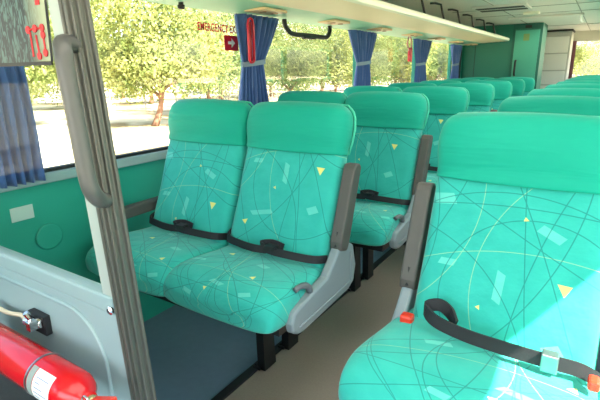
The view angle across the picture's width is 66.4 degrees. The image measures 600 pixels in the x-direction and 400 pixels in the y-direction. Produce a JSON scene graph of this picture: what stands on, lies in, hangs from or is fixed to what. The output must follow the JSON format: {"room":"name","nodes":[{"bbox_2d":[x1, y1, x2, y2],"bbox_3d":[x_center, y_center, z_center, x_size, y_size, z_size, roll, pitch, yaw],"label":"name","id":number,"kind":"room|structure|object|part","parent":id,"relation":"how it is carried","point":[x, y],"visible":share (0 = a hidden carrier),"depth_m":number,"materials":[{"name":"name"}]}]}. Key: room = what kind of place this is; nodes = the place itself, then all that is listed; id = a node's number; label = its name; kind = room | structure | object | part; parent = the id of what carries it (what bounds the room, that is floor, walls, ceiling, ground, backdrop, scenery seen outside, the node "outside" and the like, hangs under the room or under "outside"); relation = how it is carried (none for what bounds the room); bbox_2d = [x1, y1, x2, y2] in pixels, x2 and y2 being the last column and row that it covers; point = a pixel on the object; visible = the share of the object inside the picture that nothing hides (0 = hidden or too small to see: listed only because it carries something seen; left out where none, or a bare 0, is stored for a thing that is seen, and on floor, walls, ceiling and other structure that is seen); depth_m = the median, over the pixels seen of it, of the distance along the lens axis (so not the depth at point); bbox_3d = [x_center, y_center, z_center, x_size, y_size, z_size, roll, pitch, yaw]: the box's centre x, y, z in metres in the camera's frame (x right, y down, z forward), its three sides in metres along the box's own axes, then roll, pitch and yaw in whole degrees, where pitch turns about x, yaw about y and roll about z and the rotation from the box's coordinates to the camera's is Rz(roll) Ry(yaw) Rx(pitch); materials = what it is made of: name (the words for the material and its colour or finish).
{"room":"vehicle interior","nodes":[
{"label":"vehicle interior","id":0,"kind":"room"},
{"bbox_2d":[0,43,462,321],"bbox_3d":[0.495,-0.856,4.127,0.050,1.980,11.600,9,19,32],"label":"wall","id":1,"kind":"structure","parent":0,"point":[62,203],"depth_m":1.97,"materials":[{"name":"green plastic"}]},
{"bbox_2d":[9,204,34,222],"bbox_3d":[-1.081,0.052,1.785,0.003,0.055,0.085,9,19,32],"label":"plate","id":2,"kind":"object","parent":1,"relation":"attached to","point":[25,212],"visible":1,"depth_m":1.78,"materials":[{"name":"grey plastic"}]},
{"bbox_2d":[36,223,62,249],"bbox_3d":[-1.030,0.149,1.887,0.008,0.110,0.110,9,19,32],"label":"round cover","id":3,"kind":"object","parent":1,"relation":"in","point":[49,235],"visible":1,"depth_m":1.88,"materials":[{"name":"green plastic"}]},
{"bbox_2d":[0,150,167,192],"bbox_3d":[-0.098,-0.488,3.201,0.045,0.040,9.290,9,19,32],"label":"trim","id":4,"kind":"structure","parent":1,"relation":"attached to","point":[68,173],"depth_m":1.91,"materials":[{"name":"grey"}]},
{"bbox_2d":[44,50,461,171],"bbox_3d":[-0.116,-0.848,3.109,0.032,0.706,9.290,9,19,32],"label":"trim","id":5,"kind":"structure","parent":1,"relation":"attached to","point":[69,165],"depth_m":2.15,"materials":[{"name":"black rubber"}]},
{"bbox_2d":[139,0,508,45],"bbox_3d":[0.808,-1.465,3.796,0.653,0.322,6.630,9,19,32],"label":"luggage rack","id":6,"kind":"object","parent":1,"relation":"attached to","point":[376,16],"depth_m":3.10,"materials":[{"name":"beige plastic"}]},
{"bbox_2d":[0,66,45,188],"bbox_3d":[-1.065,-0.392,1.578,0.068,0.711,0.502,9,19,32],"label":"curtain","id":7,"kind":"object","parent":6,"relation":"hanging from","point":[21,162],"visible":0.75,"depth_m":1.66,"materials":[{"name":"blue fabric"}]},
{"bbox_2d":[177,2,184,9],"bbox_3d":[-0.572,-0.940,2.205,0.036,0.042,0.036,9,19,32],"label":"coat hook","id":8,"kind":"object","parent":6,"relation":"attached to","point":[181,6],"visible":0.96,"depth_m":2.19,"materials":[{"name":"black paint"}]},
{"bbox_2d":[247,17,255,63],"bbox_3d":[-0.278,-0.902,2.595,0.019,0.250,0.062,9,19,32],"label":"hammer","id":9,"kind":"object","parent":6,"relation":"hanging from","point":[250,30],"visible":1,"depth_m":2.59,"materials":[{"name":"red plastic"}]},
{"bbox_3d":[-0.279,-0.897,2.597,0.015,0.210,0.015,-11,19,-33],"label":"hammer handle","id":10,"kind":"part","parent":9,"relation":"part of","materials":[{"name":"red plastic"}]},
{"bbox_2d":[234,13,278,106],"bbox_3d":[-0.244,-0.760,2.798,0.076,0.677,0.405,9,19,32],"label":"curtain","id":11,"kind":"object","parent":6,"relation":"hanging from","point":[253,86],"visible":0.65,"depth_m":2.72,"materials":[{"name":"blue fabric"}]},
{"bbox_3d":[0.063,-1.164,3.156,0.044,0.108,0.620,9,19,32],"label":"grab handle","id":12,"kind":"part","parent":6,"relation":"part of","materials":[{"name":"black plastic"}]},
{"bbox_2d":[348,30,376,85],"bbox_3d":[0.550,-1.104,3.981,0.076,0.677,0.505,9,19,32],"label":"curtain","id":13,"kind":"object","parent":6,"relation":"hanging from","point":[362,42],"visible":0.69,"depth_m":3.91,"materials":[{"name":"blue fabric"}]},
{"bbox_3d":[0.922,-1.430,3.723,0.325,0.030,6.620,9,19,32],"label":"underside panel","id":14,"kind":"part","parent":6,"relation":"part of","materials":[{"name":"beige plastic"}]},
{"bbox_2d":[407,37,411,61],"bbox_3d":[1.136,-1.570,4.767,0.024,0.252,0.137,9,19,32],"label":"hammer","id":15,"kind":"object","parent":6,"relation":"hanging from","point":[409,59],"visible":0.98,"depth_m":4.78,"materials":[{"name":"red plastic"}]},
{"bbox_3d":[1.134,-1.616,4.753,0.012,0.156,0.134,9,19,32],"label":"cord","id":16,"kind":"part","parent":15,"relation":"part of","materials":[{"name":"red plastic"}]},
{"bbox_2d":[413,39,431,82],"bbox_3d":[1.363,-1.456,5.191,0.075,0.677,0.520,9,19,32],"label":"curtain","id":17,"kind":"object","parent":6,"relation":"hanging from","point":[421,47],"visible":0.68,"depth_m":5.12,"materials":[{"name":"blue fabric"}]},
{"bbox_2d":[450,44,461,78],"bbox_3d":[2.148,-1.796,6.362,0.076,0.677,0.460,9,19,32],"label":"curtain","id":18,"kind":"object","parent":6,"relation":"hanging from","point":[456,49],"visible":0.66,"depth_m":6.28,"materials":[{"name":"blue fabric"}]},
{"bbox_3d":[-0.751,-0.588,2.204,0.006,0.700,1.480,9,19,32],"label":"window","id":19,"kind":"structure","parent":1,"relation":"in","visible":0},
{"bbox_2d":[197,22,238,50],"bbox_3d":[-0.448,-0.915,2.578,0.003,0.139,0.341,9,19,32],"label":"emergency exit sign","id":20,"kind":"object","parent":19,"relation":"attached to","point":[230,42],"visible":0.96,"depth_m":2.63,"materials":[{"name":"red plastic"}]},
{"bbox_2d":[144,246,599,399],"bbox_3d":[1.584,0.253,3.719,2.510,0.060,11.600,9,19,32],"label":"floor","id":21,"kind":"structure","parent":0,"point":[193,355],"depth_m":2.11,"materials":[{"name":"blue plastic"}]},
{"bbox_2d":[0,373,37,399],"bbox_3d":[-1.178,0.780,0.946,0.900,0.500,1.085,9,19,32],"label":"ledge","id":22,"kind":"object","parent":21,"relation":"on","point":[9,390],"visible":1,"depth_m":1.12,"materials":[{"name":"grey plastic"}]},
{"bbox_2d":[0,0,156,399],"bbox_3d":[-0.789,0.034,1.123,1.175,1.830,0.093,9,19,32],"label":"partition","id":23,"kind":"object","parent":21,"relation":"on","point":[99,328],"depth_m":0.91,"materials":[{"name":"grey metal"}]},
{"bbox_3d":[-0.725,0.279,1.144,0.182,0.021,0.021,9,19,32],"label":"cord","id":24,"kind":"part","parent":23,"relation":"part of","materials":[{"name":"beige fabric"}]},
{"bbox_3d":[-0.701,0.275,1.125,0.240,0.068,0.048,9,19,32],"label":"clamp bracket","id":25,"kind":"part","parent":23,"relation":"part of","materials":[{"name":"black plastic"}]},
{"bbox_2d":[0,0,53,66],"bbox_3d":[-0.668,-0.523,0.904,0.526,0.502,0.006,9,19,32],"label":"poster","id":26,"kind":"object","parent":23,"relation":"attached to","point":[25,29],"visible":0.99,"depth_m":0.86,"materials":[{"name":"grey paper"}]},
{"bbox_3d":[-0.621,0.291,1.096,0.070,0.050,0.016,9,19,32],"label":"backing plate","id":27,"kind":"part","parent":23,"relation":"part of","materials":[{"name":"black paint"}]},
{"bbox_3d":[-0.815,0.136,1.206,1.072,0.040,0.032,9,19,32],"label":"rail","id":28,"kind":"part","parent":23,"relation":"part of","materials":[{"name":"teal plastic"}]},
{"bbox_2d":[0,323,116,399],"bbox_3d":[-0.584,0.360,0.985,0.588,0.094,0.100,9,19,32],"label":"fire extinguisher","id":29,"kind":"object","parent":23,"relation":"attached to","point":[44,374],"visible":1,"depth_m":0.92,"materials":[{"name":"red paint"}]},
{"bbox_3d":[-0.362,0.385,0.851,0.068,0.066,0.016,9,19,32],"label":"squeeze handle","id":30,"kind":"part","parent":29,"relation":"part of","materials":[{"name":"red plastic"}]},
{"bbox_3d":[-0.802,0.520,1.309,1.090,0.755,0.024,9,19,32],"label":"panel","id":31,"kind":"part","parent":23,"relation":"part of","materials":[{"name":"teal plastic"}]},
{"bbox_3d":[-0.370,-0.124,0.779,0.057,0.301,0.084,-1,16,-2],"label":"grab handle","id":32,"kind":"part","parent":23,"relation":"part of","materials":[{"name":"grey plastic"}]},
{"bbox_3d":[-0.352,0.096,0.882,0.171,1.830,0.038,9,19,32],"label":"post","id":33,"kind":"part","parent":23,"relation":"part of","materials":[{"name":"grey metal"}]},
{"bbox_2d":[211,247,399,399],"bbox_3d":[1.204,0.122,4.066,0.042,0.014,6.690,9,19,32],"label":"trim","id":34,"kind":"structure","parent":21,"relation":"on","point":[222,395],"depth_m":1.94,"materials":[{"name":"black rubber"}]},
{"bbox_2d":[85,99,360,370],"bbox_3d":[-0.323,0.179,1.856,1.025,1.118,0.627,9,19,32],"label":"seat","id":35,"kind":"object","parent":34,"relation":"on","point":[252,218],"visible":0.98,"depth_m":1.72,"materials":[{"name":"teal fabric"}]},
{"bbox_3d":[-0.742,0.041,2.082,0.046,0.055,0.348,9,19,32],"label":"armrest","id":36,"kind":"part","parent":35,"relation":"part of","materials":[{"name":"grey plastic"}]},
{"bbox_2d":[85,226,225,296],"bbox_3d":[-0.565,0.230,1.924,0.506,0.154,0.455,9,19,32],"label":"seat cushion","id":37,"kind":"object","parent":35,"relation":"on","point":[158,252],"depth_m":1.78,"materials":[{"name":"teal fabric"}]},
{"bbox_3d":[-0.444,-0.090,2.036,0.460,0.637,0.302,9,19,32],"label":"backrest","id":38,"kind":"part","parent":35,"relation":"part of","materials":[{"name":"teal fabric"}]},
{"bbox_3d":[-0.357,0.337,1.880,0.905,0.035,0.380,9,19,32],"label":"seat frame","id":39,"kind":"part","parent":35,"relation":"part of","materials":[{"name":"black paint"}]},
{"bbox_2d":[163,245,321,333],"bbox_3d":[-0.175,0.293,1.680,0.506,0.154,0.455,9,19,32],"label":"seat cushion","id":40,"kind":"object","parent":35,"relation":"on","point":[240,286],"depth_m":1.53,"materials":[{"name":"teal fabric"}]},
{"bbox_3d":[-0.154,0.527,1.948,0.058,0.393,0.100,9,19,32],"label":"leg","id":41,"kind":"part","parent":35,"relation":"part of","materials":[{"name":"black paint"}]},
{"bbox_3d":[-0.053,-0.026,1.792,0.460,0.637,0.302,9,19,32],"label":"backrest","id":42,"kind":"part","parent":35,"relation":"part of","materials":[{"name":"teal fabric"}]},
{"bbox_3d":[-0.056,0.485,2.093,0.058,0.393,0.100,9,19,32],"label":"leg","id":43,"kind":"part","parent":35,"relation":"part of","materials":[{"name":"black paint"}]},
{"bbox_3d":[0.011,0.291,1.497,0.025,0.051,0.090,12,20,37],"label":"recline lever","id":44,"kind":"part","parent":35,"relation":"part of","materials":[{"name":"grey plastic"}]},
{"bbox_3d":[0.083,0.290,1.607,0.036,0.212,0.442,9,19,32],"label":"panel","id":45,"kind":"part","parent":35,"relation":"part of","materials":[{"name":"grey plastic"}]},
{"bbox_3d":[0.167,0.026,1.669,0.048,0.310,0.153,9,19,32],"label":"armrest","id":46,"kind":"part","parent":35,"relation":"part of","materials":[{"name":"grey plastic"}]},
{"bbox_2d":[277,90,432,291],"bbox_3d":[0.142,-0.022,2.548,1.025,1.118,0.627,9,19,32],"label":"seat","id":47,"kind":"object","parent":34,"relation":"on","point":[391,150],"visible":0.42,"depth_m":2.38,"materials":[{"name":"teal fabric"}]},
{"bbox_3d":[0.311,0.326,2.639,0.058,0.393,0.100,9,19,32],"label":"leg","id":48,"kind":"part","parent":47,"relation":"part of","materials":[{"name":"black paint"}]},
{"bbox_3d":[0.408,0.284,2.785,0.058,0.393,0.100,9,19,32],"label":"leg","id":49,"kind":"part","parent":47,"relation":"part of","materials":[{"name":"black paint"}]},
{"bbox_3d":[0.107,0.136,2.572,0.905,0.035,0.380,9,19,32],"label":"seat frame","id":50,"kind":"part","parent":47,"relation":"part of","materials":[{"name":"black paint"}]},
{"bbox_2d":[349,200,406,245],"bbox_3d":[0.290,0.092,2.372,0.506,0.154,0.455,9,19,32],"label":"seat cushion","id":51,"kind":"object","parent":47,"relation":"on","point":[375,222],"depth_m":2.15,"materials":[{"name":"teal fabric"}]},
{"bbox_3d":[0.411,-0.228,2.484,0.460,0.637,0.302,9,19,32],"label":"backrest","id":52,"kind":"part","parent":47,"relation":"part of","materials":[{"name":"teal fabric"}]},
{"bbox_3d":[0.476,0.090,2.189,0.025,0.051,0.090,12,20,37],"label":"recline lever","id":53,"kind":"part","parent":47,"relation":"part of","materials":[{"name":"grey plastic"}]},
{"bbox_3d":[0.547,0.089,2.299,0.036,0.212,0.442,9,19,32],"label":"panel","id":54,"kind":"part","parent":47,"relation":"part of","materials":[{"name":"grey plastic"}]},
{"bbox_3d":[0.631,-0.175,2.361,0.048,0.310,0.153,9,19,32],"label":"armrest","id":55,"kind":"part","parent":47,"relation":"part of","materials":[{"name":"grey plastic"}]},
{"bbox_2d":[343,86,469,244],"bbox_3d":[0.606,-0.223,3.240,1.025,1.118,0.627,9,19,32],"label":"seat","id":56,"kind":"object","parent":34,"relation":"on","point":[445,102],"visible":0.2,"depth_m":3.09,"materials":[{"name":"teal fabric"}]},
{"bbox_2d":[426,172,437,184],"bbox_3d":[0.754,-0.110,3.063,0.506,0.154,0.455,9,19,32],"label":"seat cushion","id":57,"kind":"object","parent":56,"relation":"on","point":[432,177],"depth_m":2.90,"materials":[{"name":"teal fabric"}]},
{"bbox_3d":[0.876,-0.429,3.175,0.460,0.637,0.302,9,19,32],"label":"backrest","id":58,"kind":"part","parent":56,"relation":"part of","materials":[{"name":"teal fabric"}]},
{"bbox_2d":[388,82,496,111],"bbox_3d":[1.070,-0.425,3.931,1.025,1.118,0.627,9,19,32],"label":"seat","id":59,"kind":"object","parent":34,"relation":"on","point":[481,99],"visible":0.17,"depth_m":3.76,"materials":[{"name":"teal fabric"}]},
{"bbox_3d":[1.340,-0.630,3.867,0.460,0.637,0.302,9,19,32],"label":"backrest","id":60,"kind":"part","parent":59,"relation":"part of","materials":[{"name":"teal fabric"}]},
{"bbox_2d":[420,80,511,110],"bbox_3d":[1.535,-0.626,4.623,1.025,1.118,0.627,9,19,32],"label":"seat","id":61,"kind":"object","parent":34,"relation":"on","point":[503,89],"visible":0.12,"depth_m":4.45,"materials":[{"name":"teal fabric"}]},
{"bbox_3d":[1.804,-0.831,4.559,0.460,0.637,0.302,9,19,32],"label":"backrest","id":62,"kind":"part","parent":61,"relation":"part of","materials":[{"name":"teal fabric"}]},
{"bbox_2d":[445,78,524,96],"bbox_3d":[1.999,-0.827,5.315,1.025,1.118,0.627,9,19,32],"label":"seat","id":63,"kind":"object","parent":34,"relation":"on","point":[518,85],"visible":0.11,"depth_m":5.13,"materials":[{"name":"teal fabric"}]},
{"bbox_2d":[466,77,534,95],"bbox_3d":[2.463,-1.028,6.006,1.025,1.118,0.627,9,19,32],"label":"seat","id":64,"kind":"object","parent":34,"relation":"on","point":[529,82],"visible":0.11,"depth_m":5.82,"materials":[{"name":"teal fabric"}]},
{"bbox_2d":[225,244,405,399],"bbox_3d":[2.067,0.006,4.444,0.985,0.008,8.290,9,19,32],"label":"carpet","id":65,"kind":"object","parent":21,"relation":"on","point":[312,369],"visible":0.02,"depth_m":2.15,"materials":[{"name":"beige carpet"}]},
{"bbox_2d":[338,112,599,399],"bbox_3d":[0.677,0.393,1.049,1.041,1.118,0.627,9,19,32],"label":"seat","id":66,"kind":"object","parent":21,"relation":"on","point":[499,299],"visible":1,"depth_m":1.15,"materials":[{"name":"teal fabric"}]},
{"bbox_3d":[0.272,0.372,1.306,0.036,0.212,0.442,9,19,32],"label":"panel","id":67,"kind":"part","parent":66,"relation":"part of","materials":[{"name":"grey plastic"}]},
{"bbox_3d":[0.352,0.108,1.370,0.048,0.310,0.153,9,19,32],"label":"armrest","id":68,"kind":"part","parent":66,"relation":"part of","materials":[{"name":"grey plastic"}]},
{"bbox_2d":[338,308,597,399],"bbox_3d":[0.423,0.441,1.124,0.551,0.154,0.455,9,19,32],"label":"seat cushion","id":69,"kind":"object","parent":66,"relation":"on","point":[408,358],"depth_m":1.06,"materials":[{"name":"teal fabric"}]},
{"bbox_3d":[0.563,0.125,1.224,0.460,0.637,0.302,9,19,32],"label":"backrest","id":70,"kind":"part","parent":66,"relation":"part of","materials":[{"name":"teal fabric"}]},
{"bbox_2d":[461,22,547,88],"bbox_3d":[2.966,-1.625,6.842,1.036,1.825,0.579,9,19,32],"label":"toilet cubicle","id":71,"kind":"object","parent":21,"relation":"on","point":[522,55],"visible":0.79,"depth_m":6.46,"materials":[{"name":"green plastic"}]},
{"bbox_3d":[3.009,-1.849,6.428,0.028,0.227,0.063,9,19,32],"label":"door handle","id":72,"kind":"part","parent":71,"relation":"part of","materials":[{"name":"black paint"}]},
{"bbox_3d":[3.126,-1.511,6.494,0.306,1.690,0.020,9,19,32],"label":"door","id":73,"kind":"part","parent":71,"relation":"part of","materials":[{"name":"green plastic"}]},
{"bbox_2d":[497,96,599,115],"bbox_3d":[1.142,0.192,1.741,1.041,1.118,0.627,9,19,32],"label":"seat","id":74,"kind":"object","parent":21,"relation":"on","point":[576,105],"visible":0.17,"depth_m":1.86,"materials":[{"name":"teal fabric"}]},
{"bbox_2d":[540,29,574,88],"bbox_3d":[4.128,-1.967,8.000,0.910,1.825,0.550,9,19,32],"label":"tall cabinet","id":75,"kind":"object","parent":21,"relation":"on","point":[559,43],"visible":0.22,"depth_m":7.52,"materials":[{"name":"white plastic"},{"name":"dark grey metal"}]},
{"bbox_3d":[4.116,-2.833,7.756,0.910,0.025,0.550,9,19,32],"label":"dark rail","id":76,"kind":"part","parent":75,"relation":"part of","materials":[{"name":"black metal"}]},
{"bbox_2d":[527,88,599,96],"bbox_3d":[1.606,-0.010,2.432,1.041,1.118,0.627,9,19,32],"label":"seat","id":77,"kind":"object","parent":21,"relation":"on","point":[589,92],"visible":0.11,"depth_m":2.56,"materials":[{"name":"teal fabric"}]},
{"bbox_2d":[545,83,599,88],"bbox_3d":[2.070,-0.211,3.124,1.041,1.118,0.627,9,19,32],"label":"seat","id":78,"kind":"object","parent":21,"relation":"on","point":[569,85],"visible":0.07,"depth_m":3.26,"materials":[{"name":"teal fabric"}]},
{"bbox_2d":[556,80,599,83],"bbox_3d":[2.535,-0.412,3.816,1.041,1.118,0.627,9,19,32],"label":"seat","id":79,"kind":"object","parent":21,"relation":"on","point":[580,81],"visible":0.07,"depth_m":3.96,"materials":[{"name":"teal fabric"}]},
{"bbox_2d":[564,78,599,80],"bbox_3d":[2.999,-0.613,4.507,1.041,1.118,0.627,9,19,32],"label":"seat","id":80,"kind":"object","parent":21,"relation":"on","point":[590,79],"visible":0.06,"depth_m":4.66,"materials":[{"name":"teal fabric"}]},
{"bbox_2d":[570,77,599,78],"bbox_3d":[3.463,-0.814,5.199,1.041,1.118,0.627,9,19,32],"label":"seat","id":81,"kind":"object","parent":21,"relation":"on","point":[575,77],"visible":0.02,"depth_m":5.37,"materials":[{"name":"teal fabric"}]},
{"bbox_2d":[380,0,599,30],"bbox_3d":[1.546,-1.561,3.186,2.610,0.060,11.650,9,19,32],"label":"ceiling","id":82,"kind":"structure","parent":0,"point":[591,16],"depth_m":4.97,"materials":[{"name":"white plastic"}]},
{"bbox_2d":[471,3,531,12],"bbox_3d":[2.022,-1.920,4.590,0.500,0.022,0.400,9,19,32],"label":"ceiling vent","id":83,"kind":"object","parent":82,"relation":"in","point":[517,6],"visible":1,"depth_m":4.51,"materials":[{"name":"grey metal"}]},
{"bbox_2d":[452,0,599,30],"bbox_3d":[1.478,-1.533,3.209,1.700,0.004,11.500,9,19,32],"label":"trim","id":84,"kind":"structure","parent":82,"relation":"attached to","point":[483,0],"depth_m":4.95,"materials":[{"name":"grey metal"}]},
{"bbox_2d":[523,11,539,15],"bbox_3d":[2.534,-2.043,5.016,0.160,0.030,0.120,9,19,32],"label":"recessed light","id":85,"kind":"object","parent":82,"relation":"in","point":[529,12],"visible":1,"depth_m":4.97,"materials":[{"name":"white plastic"}]},
{"bbox_2d":[508,12,584,20],"bbox_3d":[2.885,-2.157,5.397,0.800,0.025,0.150,9,19,32],"label":"ceiling light","id":86,"kind":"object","parent":82,"relation":"attached to","point":[582,13],"depth_m":5.35,"materials":[{"name":"white plastic"}]},
{"bbox_2d":[572,30,599,77],"bbox_3d":[4.673,-2.025,8.076,2.510,1.980,0.050,9,19,32],"label":"wall","id":87,"kind":"structure","parent":0,"point":[593,35],"depth_m":7.72,"materials":[{"name":"beige"}]},
{"bbox_2d":[568,41,576,78],"bbox_3d":[4.691,-2.412,7.900,0.060,0.620,0.027,9,19,32],"label":"trim","id":88,"kind":"structure","parent":87,"relation":"attached to","point":[574,42],"depth_m":7.88,"materials":[{"name":"red"}]},
{"label":"outside","id":89,"kind":"structure","parent":0,"visible":0},
{"bbox_2d":[31,75,579,167],"bbox_3d":[10.873,-1.959,16.912,320.000,0.300,360.000,9,19,32],"label":"ground","id":90,"kind":"structure","parent":89,"point":[132,130],"depth_m":25.25,"materials":[{"name":"beige concrete"}]},
{"bbox_2d":[24,5,57,102],"bbox_3d":[-14.822,-7.604,22.726,8.352,8.474,7.942,4,17,18],"label":"tree","id":91,"kind":"object","parent":90,"relation":"on","point":[38,74],"visible":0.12,"depth_m":23.39,"materials":[{"name":"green plant"}]},
{"bbox_2d":[30,75,57,103],"bbox_3d":[-25.360,-13.300,40.953,7.878,9.922,10.510,-8,17,-25],"label":"tree","id":92,"kind":"object","parent":90,"relation":"on","point":[51,75],"visible":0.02,"depth_m":43.45,"materials":[{"name":"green plant"}]},
{"bbox_2d":[29,0,121,106],"bbox_3d":[-17.643,-12.908,35.008,13.032,12.303,9.769,7,17,25],"label":"tree","id":93,"kind":"object","parent":90,"relation":"on","point":[52,36],"visible":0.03,"depth_m":36.21,"materials":[{"name":"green plant"}]},
{"bbox_2d":[95,5,134,97],"bbox_3d":[-20.523,-16.911,51.450,11.771,11.112,8.823,-11,19,-32],"label":"tree","id":94,"kind":"object","parent":90,"relation":"on","point":[119,5],"visible":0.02,"depth_m":52.13,"materials":[{"name":"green plant"}]},
{"bbox_2d":[93,0,169,105],"bbox_3d":[-13.941,-13.232,40.160,7.878,9.922,10.510,4,17,18],"label":"tree","id":95,"kind":"object","parent":90,"relation":"on","point":[150,101],"visible":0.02,"depth_m":39.40,"materials":[{"name":"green plant"}]},
{"bbox_2d":[90,0,239,125],"bbox_3d":[-7.849,-7.939,22.957,8.700,8.827,8.273,12,20,37],"label":"tree","id":96,"kind":"object","parent":90,"relation":"on","point":[143,62],"visible":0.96,"depth_m":22.27,"materials":[{"name":"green plant"}]},
{"bbox_2d":[32,83,320,114],"bbox_3d":[-10.249,-7.378,33.852,0.089,1.500,39.435,12,20,39],"label":"hedge","id":97,"kind":"object","parent":90,"relation":"on","point":[109,96],"visible":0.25,"depth_m":32.84,"materials":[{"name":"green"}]},
{"bbox_2d":[127,6,240,98],"bbox_3d":[-6.714,-10.027,30.399,8.710,8.728,8.512,13,21,39],"label":"tree","id":98,"kind":"object","parent":90,"relation":"on","point":[233,72],"visible":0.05,"depth_m":30.20,"materials":[{"name":"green plant"}]},
{"bbox_2d":[174,8,240,93],"bbox_3d":[-11.047,-19.460,57.952,9.769,12.303,13.032,-14,20,-39],"label":"tree","id":99,"kind":"object","parent":90,"relation":"on","point":[187,8],"visible":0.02,"depth_m":55.34,"materials":[{"name":"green plant"}]},
{"bbox_2d":[186,8,277,99],"bbox_3d":[-7.912,-14.537,42.412,11.771,11.112,8.823,2,16,11],"label":"tree","id":100,"kind":"object","parent":90,"relation":"on","point":[226,18],"visible":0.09,"depth_m":42.15,"materials":[{"name":"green plant"}]},
{"bbox_2d":[238,21,313,96],"bbox_3d":[-2.337,-16.716,47.789,9.769,12.303,13.032,0,16,4],"label":"tree","id":101,"kind":"object","parent":90,"relation":"on","point":[283,35],"visible":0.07,"depth_m":48.63,"materials":[{"name":"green plant"}]},
{"bbox_2d":[233,14,344,93],"bbox_3d":[-0.823,-10.704,33.860,7.772,7.969,7.952,-3,16,-6],"label":"tree","id":102,"kind":"object","parent":90,"relation":"on","point":[298,68],"visible":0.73,"depth_m":33.61,"materials":[{"name":"green plant"}]},
{"bbox_2d":[277,24,349,90],"bbox_3d":[2.521,-17.195,53.436,10.510,9.922,7.878,-2,16,-3],"label":"tree","id":103,"kind":"object","parent":90,"relation":"on","point":[291,24],"visible":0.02,"depth_m":53.85,"materials":[{"name":"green plant"}]},
{"bbox_2d":[288,23,385,91],"bbox_3d":[2.620,-11.642,37.462,7.656,7.768,7.280,-3,16,-7],"label":"tree","id":104,"kind":"object","parent":90,"relation":"on","point":[340,68],"visible":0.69,"depth_m":36.76,"materials":[{"name":"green plant"}]},
{"bbox_2d":[331,28,389,88],"bbox_3d":[6.958,-19.315,58.655,8.823,11.112,11.771,-4,16,-10],"label":"tree","id":105,"kind":"object","parent":90,"relation":"on","point":[332,28],"visible":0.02,"depth_m":56.90,"materials":[{"name":"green plant"}]},
{"bbox_2d":[328,29,412,85],"bbox_3d":[6.854,-13.495,42.727,8.331,8.348,8.142,11,20,36],"label":"tree","id":106,"kind":"object","parent":90,"relation":"on","point":[379,65],"visible":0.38,"depth_m":42.23,"materials":[{"name":"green plant"}]},
{"bbox_2d":[375,36,442,84],"bbox_3d":[10.682,-14.063,45.669,7.280,7.768,7.656,0,16,3],"label":"tree","id":107,"kind":"object","parent":90,"relation":"on","point":[405,72],"visible":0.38,"depth_m":45.33,"materials":[{"name":"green plant"}]},
{"bbox_2d":[402,42,451,80],"bbox_3d":[14.850,-15.732,50.283,8.142,8.348,8.331,3,16,14],"label":"tree","id":108,"kind":"object","parent":90,"relation":"on","point":[437,69],"visible":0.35,"depth_m":49.29,"materials":[{"name":"green plant"}]},
{"bbox_2d":[432,42,451,79],"bbox_3d":[20.951,-19.203,62.177,7.942,8.474,8.352,-3,16,-6],"label":"tree","id":109,"kind":"object","parent":90,"relation":"on","point":[433,42],"visible":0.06,"depth_m":60.88,"materials":[{"name":"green plant"}]},
{"bbox_2d":[572,41,599,76],"bbox_3d":[28.821,-16.441,49.488,10.510,9.922,7.878,5,17,19],"label":"tree","id":110,"kind":"object","parent":90,"relation":"on","point":[579,55],"visible":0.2,"depth_m":49.08,"materials":[{"name":"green plant"}]}
]}

